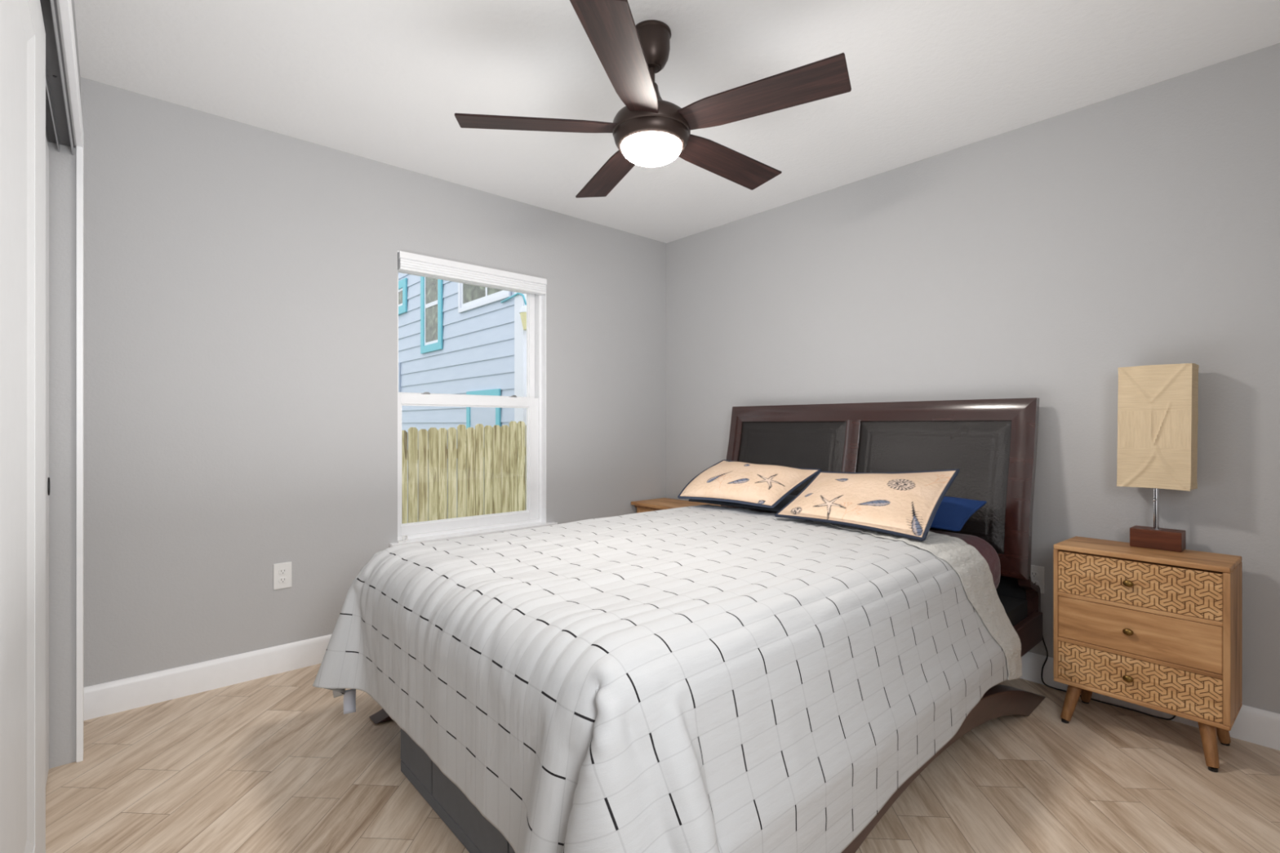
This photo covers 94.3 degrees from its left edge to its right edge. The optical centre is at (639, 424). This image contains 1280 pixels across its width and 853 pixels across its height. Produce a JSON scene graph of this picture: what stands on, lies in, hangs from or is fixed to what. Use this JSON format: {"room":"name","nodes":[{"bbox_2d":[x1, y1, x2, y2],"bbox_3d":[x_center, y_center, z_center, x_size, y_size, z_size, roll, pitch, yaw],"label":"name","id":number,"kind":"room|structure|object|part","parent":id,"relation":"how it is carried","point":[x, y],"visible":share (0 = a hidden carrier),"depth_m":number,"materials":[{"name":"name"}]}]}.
{"room":"bedroom","nodes":[
{"label":"bedroom","id":0,"kind":"room"},
{"bbox_2d":[45,0,80,768],"bbox_3d":[-0.803,-0.100,0.720,0.070,2.440,4.043,0,0,-42],"label":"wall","id":1,"kind":"structure","parent":0,"point":[62,164],"depth_m":1.96,"materials":[{"name":"grey paint"}]},
{"bbox_2d":[0,0,45,852],"bbox_3d":[-1.044,0.110,0.982,0.030,1.996,0.955,0,0,-42],"label":"door","id":2,"kind":"structure","parent":1,"relation":"in","point":[22,28],"depth_m":1.04,"materials":[{"name":"white paint"}]},
{"bbox_3d":[-1.036,0.030,0.989,0.008,1.586,0.455,0,0,-42],"label":"panel","id":3,"kind":"part","parent":2,"relation":"part of","materials":[{"name":"white paint"}]},
{"bbox_2d":[45,136,49,784],"bbox_3d":[-1.598,0.110,1.549,0.034,1.996,0.960,0,0,-42],"label":"door","id":4,"kind":"structure","parent":1,"relation":"in","point":[47,478],"depth_m":1.85,"materials":[{"name":"white paint"}]},
{"bbox_3d":[-1.877,0.195,1.884,0.004,0.057,0.042,0,0,-42],"label":"finger pull","id":5,"kind":"part","parent":4,"relation":"part of","materials":[{"name":"black plastic"}]},
{"bbox_2d":[40,0,75,155],"bbox_3d":[-1.180,-0.909,1.140,0.067,0.029,2.172,0,0,-42],"label":"sliding door track","id":6,"kind":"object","parent":1,"relation":"attached to","point":[59,126],"depth_m":1.60,"materials":[{"name":"metal"}]},
{"bbox_2d":[58,0,83,146],"bbox_3d":[-1.119,-0.960,1.140,0.016,0.070,2.232,0,0,-42],"label":"trim","id":7,"kind":"structure","parent":1,"relation":"attached to","point":[65,6],"depth_m":1.54,"materials":[{"name":"white paint"}]},
{"bbox_2d":[75,133,84,762],"bbox_3d":[-1.886,0.062,1.999,0.016,2.115,0.070,0,0,-42],"label":"trim","id":8,"kind":"structure","parent":1,"relation":"attached to","point":[79,150],"depth_m":1.97,"materials":[{"name":"white paint"}]},
{"bbox_2d":[80,77,666,687],"bbox_3d":[-1.319,-0.100,3.068,3.915,2.440,0.150,0,0,-42],"label":"wall","id":9,"kind":"structure","parent":0,"point":[241,279],"depth_m":2.67,"materials":[{"name":"grey paint"}]},
{"bbox_2d":[84,634,331,720],"bbox_3d":[-0.961,1.059,3.278,3.098,0.122,0.014,0,0,-42],"label":"baseboard","id":10,"kind":"structure","parent":9,"relation":"attached to","point":[104,699],"depth_m":2.48,"materials":[{"name":"white paint"}]},
{"bbox_2d":[273,561,291,590],"bbox_3d":[-1.621,0.684,2.693,0.072,0.116,0.008,0,0,-42],"label":"wall outlet","id":11,"kind":"object","parent":9,"relation":"attached to","point":[282,571],"visible":1,"depth_m":2.69,"materials":[{"name":"white plastic"}]},
{"bbox_2d":[278,568,287,574],"bbox_3d":[-1.619,0.664,2.691,0.033,0.025,0.003,0,0,-42],"label":"receptacle","id":12,"kind":"object","parent":11,"relation":"attached to","point":[281,571],"depth_m":2.69,"materials":[{"name":"white plastic"}]},
{"bbox_2d":[278,577,287,582],"bbox_3d":[-1.619,0.704,2.691,0.033,0.025,0.003,0,0,-42],"label":"receptacle","id":13,"kind":"object","parent":11,"relation":"attached to","point":[281,580],"depth_m":2.69,"materials":[{"name":"white plastic"}]},
{"bbox_2d":[389,250,557,546],"bbox_3d":[-0.931,-0.102,3.373,0.992,1.579,0.172,0,0,-42],"label":"window","id":14,"kind":"structure","parent":9,"relation":"in","point":[535,402],"depth_m":3.55,"materials":[{"name":"white plastic"}]},
{"bbox_2d":[397,534,408,542],"bbox_3d":[-1.213,0.582,3.038,0.054,0.035,0.023,0,0,-42],"label":"cleat","id":15,"kind":"object","parent":14,"relation":"attached to","point":[404,535],"visible":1,"depth_m":3.03,"materials":[{"name":"white plastic"}]},
{"bbox_3d":[-0.968,0.207,3.375,0.890,0.745,0.030,0,0,-42],"label":"sash","id":16,"kind":"part","parent":14,"relation":"part of","materials":[{"name":"white plastic"}]},
{"bbox_2d":[397,250,546,295],"bbox_3d":[-0.915,-0.844,3.345,0.882,0.092,0.055,0,0,-42],"label":"window shade","id":17,"kind":"object","parent":14,"relation":"attached to","point":[412,263],"visible":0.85,"depth_m":3.29,"materials":[{"name":"white plastic"}]},
{"bbox_3d":[-0.915,-0.805,3.345,0.875,0.014,0.048,0,0,-42],"label":"rail","id":18,"kind":"part","parent":17,"relation":"part of","materials":[{"name":"white plastic"}]},
{"bbox_3d":[-0.904,0.609,3.343,0.992,0.020,0.091,0,0,-42],"label":"sill","id":19,"kind":"part","parent":14,"relation":"part of","materials":[{"name":"white paint"}]},
{"bbox_3d":[-0.992,-0.498,3.398,0.886,0.727,0.028,0,0,-42],"label":"sash","id":20,"kind":"part","parent":14,"relation":"part of","materials":[{"name":"white plastic"}]},
{"bbox_2d":[45,662,1279,852],"bbox_3d":[0.115,1.145,1.572,4.065,0.050,4.293,0,0,-42],"label":"floor","id":21,"kind":"structure","parent":0,"point":[275,763],"depth_m":1.83,"materials":[{"name":"brown wood"}]},
{"bbox_2d":[400,728,515,852],"bbox_3d":[-0.297,1.027,1.647,0.351,0.184,1.043,0,0,-42],"label":"storage box","id":22,"kind":"object","parent":21,"relation":"on","point":[460,815],"visible":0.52,"depth_m":1.64,"materials":[{"name":"grey fabric"}]},
{"bbox_3d":[-0.690,1.008,1.828,0.007,0.144,0.249,0,0,-42],"label":"panel","id":23,"kind":"part","parent":22,"relation":"part of","materials":[{"name":"grey fabric"}]},
{"bbox_3d":[-0.457,1.008,1.567,0.007,0.144,0.439,0,0,-42],"label":"panel","id":24,"kind":"part","parent":22,"relation":"part of","materials":[{"name":"grey fabric"}]},
{"bbox_3d":[-0.192,1.008,1.271,0.007,0.144,0.343,0,0,-42],"label":"panel","id":25,"kind":"part","parent":22,"relation":"part of","materials":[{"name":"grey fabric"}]},
{"bbox_2d":[631,497,720,512],"bbox_3d":[0.246,0.821,3.950,0.324,0.596,0.568,0,0,-42],"label":"nightstand","id":26,"kind":"object","parent":21,"relation":"on","point":[654,504],"visible":0.16,"depth_m":3.96,"materials":[{"name":"brown wood"}]},
{"bbox_3d":[0.144,0.667,3.860,0.010,0.185,0.470,0,0,-42],"label":"drawer","id":27,"kind":"part","parent":26,"relation":"part of","materials":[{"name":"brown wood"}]},
{"bbox_3d":[0.252,0.552,3.956,0.298,0.015,0.530,0,0,-42],"label":"moulding","id":28,"kind":"part","parent":26,"relation":"part of","materials":[{"name":"brown wood"}]},
{"bbox_2d":[368,397,1045,852],"bbox_3d":[0.326,0.503,2.364,2.290,1.234,1.679,0,0,-42],"label":"frame","id":29,"kind":"object","parent":21,"relation":"on","point":[993,443],"visible":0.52,"depth_m":2.65,"materials":[{"name":"brown wood"}]},
{"bbox_3d":[-0.216,0.999,2.949,2.130,0.242,0.080,0,0,-42],"label":"arched leg","id":30,"kind":"part","parent":29,"relation":"part of","materials":[{"name":"brown wood"}]},
{"bbox_3d":[0.821,0.261,3.350,0.106,0.562,0.695,0,0,-42],"label":"leather panel","id":31,"kind":"part","parent":29,"relation":"part of","materials":[{"name":"black leather"}]},
{"bbox_2d":[729,506,1000,588],"bbox_3d":[0.269,0.590,2.277,2.097,0.267,1.410,0,0,-42],"label":"mattress","id":32,"kind":"object","parent":29,"relation":"on","point":[985,549],"visible":0.12,"depth_m":2.37,"materials":[{"name":"fabric"}]},
{"bbox_2d":[312,504,1022,852],"bbox_3d":[0.064,0.773,2.126,1.978,0.733,1.820,0,0,-45],"label":"quilt","id":33,"kind":"object","parent":32,"relation":"on","point":[704,678],"visible":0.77,"depth_m":1.43,"materials":[{"name":"white fabric"}]},
{"bbox_2d":[688,494,796,511],"bbox_3d":[0.600,0.391,3.108,0.414,0.057,0.608,0,0,-42],"label":"pillow","id":34,"kind":"object","parent":33,"relation":"on","point":[788,498],"visible":0.29,"depth_m":2.97,"materials":[{"name":"grey fabric"}]},
{"bbox_2d":[677,459,822,508],"bbox_3d":[0.523,0.286,2.956,0.295,0.196,0.681,0,0,-42],"label":"pillow sham","id":35,"kind":"object","parent":34,"relation":"on","point":[765,486],"visible":0.99,"depth_m":2.86,"materials":[{"name":"fabric"}]},
{"bbox_2d":[774,468,959,541],"bbox_3d":[0.924,0.291,2.457,0.305,0.243,0.703,0,0,-34],"label":"pillow sham","id":36,"kind":"object","parent":33,"relation":"on","point":[906,504],"visible":1,"depth_m":2.33,"materials":[{"name":"fabric"}]},
{"bbox_2d":[929,496,986,531],"bbox_3d":[1.115,0.354,2.587,0.319,0.124,0.634,0,0,-42],"label":"pillow","id":37,"kind":"object","parent":32,"relation":"on","point":[952,513],"visible":0.25,"depth_m":2.36,"materials":[{"name":"blue fabric"}]},
{"bbox_3d":[1.132,-0.067,3.113,0.057,0.094,1.635,0,0,-42],"label":"rail","id":38,"kind":"part","parent":29,"relation":"part of","materials":[{"name":"brown wood"}]},
{"bbox_3d":[1.333,0.261,2.776,0.106,0.562,0.693,0,0,-42],"label":"leather panel","id":39,"kind":"part","parent":29,"relation":"part of","materials":[{"name":"black leather"}]},
{"bbox_3d":[0.849,0.999,1.754,2.130,0.242,0.072,0,0,-42],"label":"arched leg","id":40,"kind":"part","parent":29,"relation":"part of","materials":[{"name":"brown wood"}]},
{"bbox_3d":[1.149,0.760,3.128,0.020,0.280,1.543,0,0,-42],"label":"panel","id":41,"kind":"part","parent":29,"relation":"part of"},
{"bbox_3d":[1.048,0.586,3.037,0.053,0.088,1.635,0,0,-42],"label":"rail","id":42,"kind":"part","parent":29,"relation":"part of","materials":[{"name":"brown wood"}]},
{"bbox_3d":[0.856,0.847,1.767,2.225,0.117,0.028,0,0,-42],"label":"rail","id":43,"kind":"part","parent":29,"relation":"part of","materials":[{"name":"brown wood"}]},
{"bbox_3d":[1.635,0.767,2.496,0.161,0.295,0.045,0,0,-42],"label":"headboard post","id":44,"kind":"part","parent":29,"relation":"part of","materials":[{"name":"brown wood"}]},
{"bbox_2d":[1034,582,1175,719],"bbox_3d":[1.865,0.903,2.392,0.025,0.430,0.488,0,0,-40],"label":"power cord","id":45,"kind":"object","parent":21,"relation":"on","point":[1046,660],"visible":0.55,"depth_m":2.39,"materials":[{"name":"black plastic"}]},
{"bbox_2d":[1053,536,1242,772],"bbox_3d":[1.832,0.788,2.164,0.290,0.662,0.484,0,0,-39],"label":"nightstand","id":46,"kind":"object","parent":21,"relation":"on","point":[1157,629],"visible":1,"depth_m":2.06,"materials":[{"name":"brown wood"}]},
{"bbox_3d":[1.692,0.720,2.352,0.271,0.489,0.014,0,0,-39],"label":"panel","id":47,"kind":"part","parent":46,"relation":"part of","materials":[{"name":"brown wood"}]},
{"bbox_3d":[1.633,1.044,2.245,0.088,0.144,0.044,0,0,-20],"label":"leg","id":48,"kind":"part","parent":46,"relation":"part of","materials":[{"name":"brown wood"}]},
{"bbox_3d":[1.791,1.044,2.375,0.044,0.140,0.072,0,0,8],"label":"leg","id":49,"kind":"part","parent":46,"relation":"part of","materials":[{"name":"brown wood"}]},
{"bbox_3d":[1.720,0.558,2.091,0.026,0.024,0.031,0,0,-42],"label":"knob","id":50,"kind":"part","parent":46,"relation":"part of","materials":[{"name":"gold metal"}]},
{"bbox_3d":[1.720,0.729,2.091,0.026,0.024,0.031,0,0,-42],"label":"knob","id":51,"kind":"part","parent":46,"relation":"part of","materials":[{"name":"gold metal"}]},
{"bbox_3d":[1.720,0.893,2.091,0.026,0.024,0.031,0,0,-42],"label":"knob","id":52,"kind":"part","parent":46,"relation":"part of","materials":[{"name":"gold metal"}]},
{"bbox_3d":[1.836,0.643,2.169,0.261,0.014,0.452,0,0,-39],"label":"rail","id":53,"kind":"part","parent":46,"relation":"part of","materials":[{"name":"brown wood"}]},
{"bbox_3d":[1.836,0.814,2.169,0.261,0.014,0.452,0,0,-39],"label":"rail","id":54,"kind":"part","parent":46,"relation":"part of","materials":[{"name":"brown wood"}]},
{"bbox_3d":[1.737,0.558,2.089,0.002,0.152,0.449,0,0,-39],"label":"drawer","id":55,"kind":"part","parent":46,"relation":"part of","materials":[{"name":"brown wood"}]},
{"bbox_3d":[1.737,0.893,2.089,0.002,0.140,0.449,0,0,-39],"label":"drawer","id":56,"kind":"part","parent":46,"relation":"part of","materials":[{"name":"brown wood"}]},
{"bbox_3d":[1.835,0.729,2.169,0.255,0.153,0.449,0,0,-39],"label":"drawer","id":57,"kind":"part","parent":46,"relation":"part of","materials":[{"name":"brown wood"}]},
{"bbox_3d":[1.839,0.466,2.170,0.271,0.018,0.484,0,0,-39],"label":"panel","id":58,"kind":"part","parent":46,"relation":"part of","materials":[{"name":"brown wood"}]},
{"bbox_3d":[1.839,0.973,2.170,0.271,0.015,0.484,0,0,-39],"label":"panel","id":59,"kind":"part","parent":46,"relation":"part of","materials":[{"name":"brown wood"}]},
{"bbox_2d":[1116,363,1199,552],"bbox_3d":[1.917,0.119,2.202,0.145,0.674,0.218,0,0,-42],"label":"table lamp","id":60,"kind":"object","parent":46,"relation":"on","point":[1157,405],"visible":1,"depth_m":2.16,"materials":[{"name":"beige fabric"}]},
{"bbox_3d":[1.905,0.278,2.200,0.003,0.215,0.003,0,0,-3],"label":"pull chain","id":61,"kind":"part","parent":60,"relation":"part of","materials":[{"name":"silver metal"}]},
{"bbox_3d":[1.917,0.007,2.201,0.146,0.450,0.218,0,0,-42],"label":"lamp shade","id":62,"kind":"part","parent":60,"relation":"part of","materials":[{"name":"paper"}]},
{"bbox_3d":[1.869,1.044,1.953,0.044,0.144,0.088,0,0,34],"label":"leg","id":63,"kind":"part","parent":46,"relation":"part of","materials":[{"name":"brown wood"}]},
{"bbox_3d":[2.030,1.044,2.080,0.073,0.140,0.044,0,0,2],"label":"leg","id":64,"kind":"part","parent":46,"relation":"part of","materials":[{"name":"brown wood"}]},
{"bbox_3d":[1.986,0.720,1.989,0.271,0.489,0.018,0,0,-39],"label":"panel","id":65,"kind":"part","parent":46,"relation":"part of","materials":[{"name":"brown wood"}]},
{"bbox_2d":[74,0,1279,243],"bbox_3d":[0.115,-1.370,1.572,4.065,0.100,4.293,0,0,-42],"label":"ceiling","id":66,"kind":"structure","parent":0,"point":[386,82],"depth_m":2.22,"materials":[{"name":"white paint"}]},
{"bbox_2d":[454,0,851,198],"bbox_3d":[0.072,-1.102,2.023,1.203,0.434,1.254,0,0,-42],"label":"ceiling fan","id":67,"kind":"object","parent":66,"relation":"hanging from","point":[651,131],"visible":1,"depth_m":1.89,"materials":[{"name":"brown wood"}]},
{"bbox_3d":[-0.340,-0.994,1.965,0.524,0.007,0.146,0,12,-5],"label":"blade","id":68,"kind":"part","parent":67,"relation":"part of","materials":[{"name":"brown wood"}]},
{"bbox_3d":[-0.112,-0.994,2.349,0.146,0.007,0.524,-13,5,-23],"label":"blade","id":69,"kind":"part","parent":67,"relation":"part of","materials":[{"name":"brown wood"}]},
{"bbox_3d":[-0.045,-0.994,1.629,0.146,0.007,0.524,12,3,12],"label":"blade","id":70,"kind":"part","parent":67,"relation":"part of","materials":[{"name":"brown wood"}]},
{"bbox_3d":[0.038,-0.912,2.000,0.204,0.055,0.204,0,0,-42],"label":"light globe","id":71,"kind":"part","parent":67,"relation":"part of","materials":[{"name":"white glass"}]},
{"bbox_3d":[0.324,-0.994,2.251,0.524,0.007,0.146,0,-12,-41],"label":"blade","id":72,"kind":"part","parent":67,"relation":"part of","materials":[{"name":"brown wood"}]},
{"bbox_3d":[0.365,-0.994,1.806,0.524,0.007,0.146,0,-12,31],"label":"blade","id":73,"kind":"part","parent":67,"relation":"part of","materials":[{"name":"brown wood"}]},
{"bbox_2d":[666,43,1279,713],"bbox_3d":[1.576,-0.100,2.875,0.150,2.440,4.293,0,0,-42],"label":"wall","id":74,"kind":"structure","parent":0,"point":[1043,260],"depth_m":2.54,"materials":[{"name":"grey paint"}]},
{"bbox_2d":[1031,564,1044,593],"bbox_3d":[1.722,0.672,2.592,0.008,0.116,0.072,0,0,-42],"label":"wall outlet","id":75,"kind":"object","parent":74,"relation":"attached to","point":[1037,571],"visible":0.6,"depth_m":2.58,"materials":[{"name":"white plastic"}]},
{"bbox_2d":[1031,571,1038,577],"bbox_3d":[1.720,0.652,2.590,0.003,0.025,0.033,0,0,-42],"label":"receptacle","id":76,"kind":"object","parent":75,"relation":"attached to","point":[1033,574],"depth_m":2.59,"materials":[{"name":"white plastic"}]},
{"bbox_2d":[1031,580,1038,585],"bbox_3d":[1.720,0.692,2.590,0.003,0.025,0.033,0,0,-42],"label":"receptacle","id":77,"kind":"object","parent":75,"relation":"attached to","point":[1036,582],"depth_m":2.59,"materials":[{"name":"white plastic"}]},
{"bbox_2d":[1018,651,1279,750],"bbox_3d":[1.536,1.059,2.797,0.014,0.122,4.027,0,0,-42],"label":"baseboard","id":78,"kind":"structure","parent":74,"relation":"attached to","point":[1256,726],"depth_m":2.13,"materials":[{"name":"white paint"}]},
{"label":"outside","id":79,"kind":"structure","parent":0,"visible":0},
{"bbox_3d":[-4.689,1.845,12.769,22.000,0.050,18.700,0,0,-42],"label":"ground","id":80,"kind":"structure","parent":79,"visible":0},
{"bbox_2d":[398,272,526,523],"bbox_3d":[-3.467,-1.033,13.691,5.949,6.000,12.950,0,0,-42],"label":"house","id":81,"kind":"structure","parent":80,"relation":"on","point":[455,338],"depth_m":8.24,"materials":[{"name":"blue paint"}]},
{"bbox_3d":[-4.127,-2.105,10.014,0.003,0.210,0.720,0,0,-42],"label":"pane","id":82,"kind":"part","parent":81,"relation":"part of","materials":[{"name":"clear glass"}]},
{"bbox_3d":[-3.112,-1.768,8.869,0.014,1.125,0.540,0,0,-42],"label":"sash","id":83,"kind":"part","parent":81,"relation":"part of","materials":[{"name":"white wood"}]},
{"bbox_3d":[-3.108,-1.768,8.872,0.003,1.035,0.450,0,0,-42],"label":"pane","id":84,"kind":"part","parent":81,"relation":"part of","materials":[{"name":"clear glass"}]},
{"bbox_3d":[-2.015,-2.083,7.646,0.003,0.875,1.175,0,0,-42],"label":"pane","id":85,"kind":"part","parent":81,"relation":"part of","materials":[{"name":"clear glass"}]},
{"bbox_3d":[-2.018,0.738,7.647,0.008,2.165,0.720,0,0,-42],"label":"door panel","id":86,"kind":"part","parent":81,"relation":"part of","materials":[{"name":"blue paint"}]},
{"bbox_3d":[-2.023,0.688,7.642,0.023,2.265,0.900,0,0,-42],"label":"door frame","id":87,"kind":"part","parent":81,"relation":"part of","materials":[{"name":"teal paint"}]},
{"bbox_3d":[-2.017,-2.083,7.644,0.010,0.985,1.285,0,0,-42],"label":"sash","id":88,"kind":"part","parent":81,"relation":"part of","materials":[{"name":"white wood"}]},
{"bbox_2d":[500,292,526,330],"bbox_3d":[-1.456,-1.326,7.040,0.190,0.451,0.656,0,0,-42],"label":"wall lantern","id":89,"kind":"object","parent":81,"relation":"attached to","point":[522,312],"visible":0.45,"depth_m":6.82,"materials":[{"name":"teal paint"}]},
{"bbox_3d":[-1.300,-1.195,6.867,0.176,0.190,0.176,0,0,-42],"label":"lantern glass","id":90,"kind":"part","parent":89,"relation":"part of","materials":[{"name":"yellow glass"}]},
{"bbox_2d":[401,421,526,524],"bbox_3d":[-2.117,0.849,5.473,5.174,1.943,0.157,0,0,-42],"label":"picket fence","id":91,"kind":"object","parent":80,"relation":"on","point":[491,460],"visible":0.19,"depth_m":5.74,"materials":[{"name":"brown wood"}]},
{"bbox_3d":[-2.095,0.275,5.449,5.174,0.090,0.038,0,0,-42],"label":"rail","id":92,"kind":"part","parent":91,"relation":"part of","materials":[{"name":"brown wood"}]}
]}

